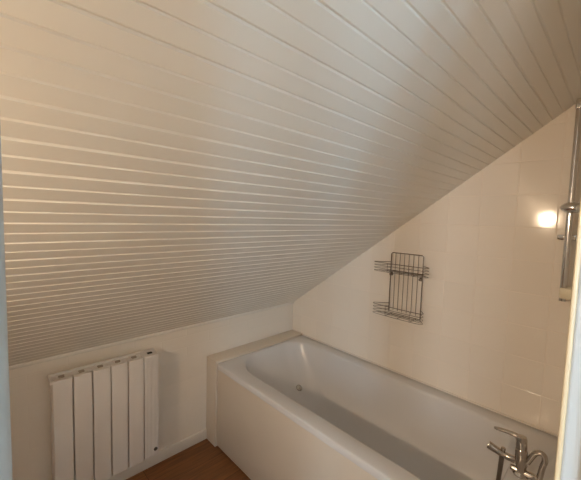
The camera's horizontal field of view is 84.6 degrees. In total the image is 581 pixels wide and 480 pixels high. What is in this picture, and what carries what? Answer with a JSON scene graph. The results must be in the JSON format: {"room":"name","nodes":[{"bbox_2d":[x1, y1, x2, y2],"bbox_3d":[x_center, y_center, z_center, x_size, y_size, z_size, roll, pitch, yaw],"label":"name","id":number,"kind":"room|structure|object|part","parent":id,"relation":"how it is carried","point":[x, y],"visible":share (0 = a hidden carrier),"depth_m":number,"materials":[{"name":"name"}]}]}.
{"room":"bathroom","nodes":[
{"label":"bathroom","id":0,"kind":"room"},
{"bbox_2d":[9,304,292,479],"bbox_3d":[-1.431,0.954,1.355,3.900,0.818,0.100,-2,6,-44],"label":"wall","id":1,"kind":"structure","parent":0,"point":[183,354],"depth_m":1.94,"materials":[{"name":"white paint"}]},
{"bbox_2d":[47,348,158,479],"bbox_3d":[-0.944,0.902,1.641,0.478,0.578,0.155,-2,6,-44],"label":"radiator","id":2,"kind":"object","parent":1,"relation":"attached to","point":[105,414],"visible":1,"depth_m":1.57,"materials":[{"name":"white metal"}]},
{"bbox_3d":[-0.916,0.624,1.600,0.478,0.014,0.089,-2,6,-44],"label":"rail","id":3,"kind":"part","parent":2,"relation":"part of","materials":[{"name":"white metal"}]},
{"bbox_2d":[9,302,293,369],"bbox_3d":[-0.955,0.557,1.696,2.720,0.020,0.010,-2,6,-44],"label":"trim","id":4,"kind":"structure","parent":1,"relation":"attached to","point":[34,362],"depth_m":1.76,"materials":[{"name":"white paint"}]},
{"bbox_2d":[106,429,206,479],"bbox_3d":[-1.259,1.327,1.480,1.939,0.067,0.013,-2,6,-44],"label":"baseboard","id":5,"kind":"structure","parent":1,"relation":"attached to","point":[173,449],"depth_m":1.94,"materials":[{"name":"white paint"}]},
{"bbox_2d":[126,439,250,479],"bbox_3d":[0.148,1.552,-0.182,4.020,0.060,4.620,-2,6,-44],"label":"floor","id":6,"kind":"structure","parent":0,"point":[202,460],"depth_m":1.89,"materials":[{"name":"brown laminate"}]},
{"bbox_2d":[206,330,301,446],"bbox_3d":[-0.237,1.043,2.360,0.790,0.568,0.117,-2,6,-44],"label":"ledge","id":7,"kind":"object","parent":6,"relation":"on","point":[213,360],"visible":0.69,"depth_m":2.11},
{"bbox_2d":[216,335,557,479],"bbox_3d":[0.390,1.114,1.713,0.784,0.556,1.689,-2,6,-44],"label":"bathtub","id":8,"kind":"object","parent":6,"relation":"on","point":[301,407],"visible":0.94,"depth_m":1.74,"materials":[{"name":"white ceramic"}]},
{"bbox_3d":[0.120,1.141,1.456,0.030,0.522,1.689,-2,6,-44],"label":"panel","id":9,"kind":"part","parent":8,"relation":"part of","materials":[{"name":"white plastic"}]},
{"bbox_2d":[487,426,547,479],"bbox_3d":[0.857,0.877,1.220,0.052,0.287,0.191,-2,6,-44],"label":"mixer tap","id":10,"kind":"object","parent":8,"relation":"on","point":[521,458],"visible":1,"depth_m":1.19,"materials":[{"name":"silver metal"}]},
{"bbox_3d":[0.829,0.830,1.247,0.031,0.040,0.106,-2,6,-44],"label":"spout","id":11,"kind":"part","parent":10,"relation":"part of","materials":[{"name":"silver metal"}]},
{"bbox_3d":[0.843,0.748,1.230,0.026,0.030,0.100,-2,6,-44],"label":"lever","id":12,"kind":"part","parent":10,"relation":"part of","materials":[{"name":"silver metal"}]},
{"bbox_2d":[0,0,580,365],"bbox_3d":[-0.262,-0.428,0.296,3.640,2.198,2.960,-2,6,-44],"label":"ceiling","id":13,"kind":"structure","parent":0,"point":[167,164],"depth_m":0.80,"materials":[{"name":"white wood"}]},
{"bbox_2d":[292,104,580,434],"bbox_3d":[1.594,-0.003,1.052,0.100,2.950,4.620,-2,6,-44],"label":"wall","id":14,"kind":"structure","parent":0,"point":[493,333],"depth_m":1.63,"materials":[{"name":"beige tile"}]},
{"bbox_2d":[373,252,428,324],"bbox_3d":[0.656,0.271,1.889,0.110,0.381,0.336,-2,6,-44],"label":"wire rack","id":15,"kind":"object","parent":14,"relation":"attached to","point":[390,272],"visible":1,"depth_m":1.89,"materials":[{"name":"silver metal"}]},
{"bbox_2d":[373,302,422,324],"bbox_3d":[0.642,0.429,1.900,0.096,0.063,0.316,-2,6,-44],"label":"basket","id":16,"kind":"object","parent":15,"relation":"on","point":[420,317],"depth_m":1.89,"materials":[{"name":"silver metal"}]},
{"bbox_2d":[374,261,428,277],"bbox_3d":[0.654,0.170,1.877,0.096,0.057,0.336,-2,6,-44],"label":"basket","id":17,"kind":"object","parent":15,"relation":"on","point":[390,271],"depth_m":1.87,"materials":[{"name":"silver metal"}]},
{"bbox_3d":[0.689,0.269,1.912,0.006,0.378,0.206,-2,6,-44],"label":"frame","id":18,"kind":"part","parent":15,"relation":"part of","materials":[{"name":"silver metal"}]},
{"bbox_2d":[302,334,557,436],"bbox_3d":[0.638,0.819,2.004,0.008,0.011,1.807,-2,6,-44],"label":"trim","id":19,"kind":"structure","parent":14,"relation":"attached to","point":[488,408],"depth_m":1.75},
{"bbox_2d":[557,98,580,301],"bbox_3d":[1.188,-0.158,1.332,0.088,0.838,0.102,-2,6,-44],"label":"shower rail","id":20,"kind":"object","parent":14,"relation":"attached to","point":[571,207],"visible":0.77,"depth_m":1.32,"materials":[{"name":"silver metal"}]},
{"bbox_3d":[0.015,0.438,0.027,3.620,2.122,0.096,-2,6,-44],"label":"wall","id":21,"kind":"structure","parent":0,"visible":0},
{"bbox_2d":[0,127,12,479],"bbox_3d":[-0.100,0.482,0.083,0.060,2.020,0.100,-2,6,-44],"label":"trim","id":22,"kind":"structure","parent":21,"relation":"attached to","point":[5,419],"depth_m":0.04,"materials":[{"name":"grey paint"}]},
{"bbox_2d":[554,199,580,479],"bbox_3d":[0.355,0.476,0.354,0.034,2.020,0.111,-2,6,-44],"label":"trim","id":23,"kind":"structure","parent":21,"relation":"attached to","point":[571,456],"depth_m":0.36,"materials":[{"name":"grey paint"}]}
]}

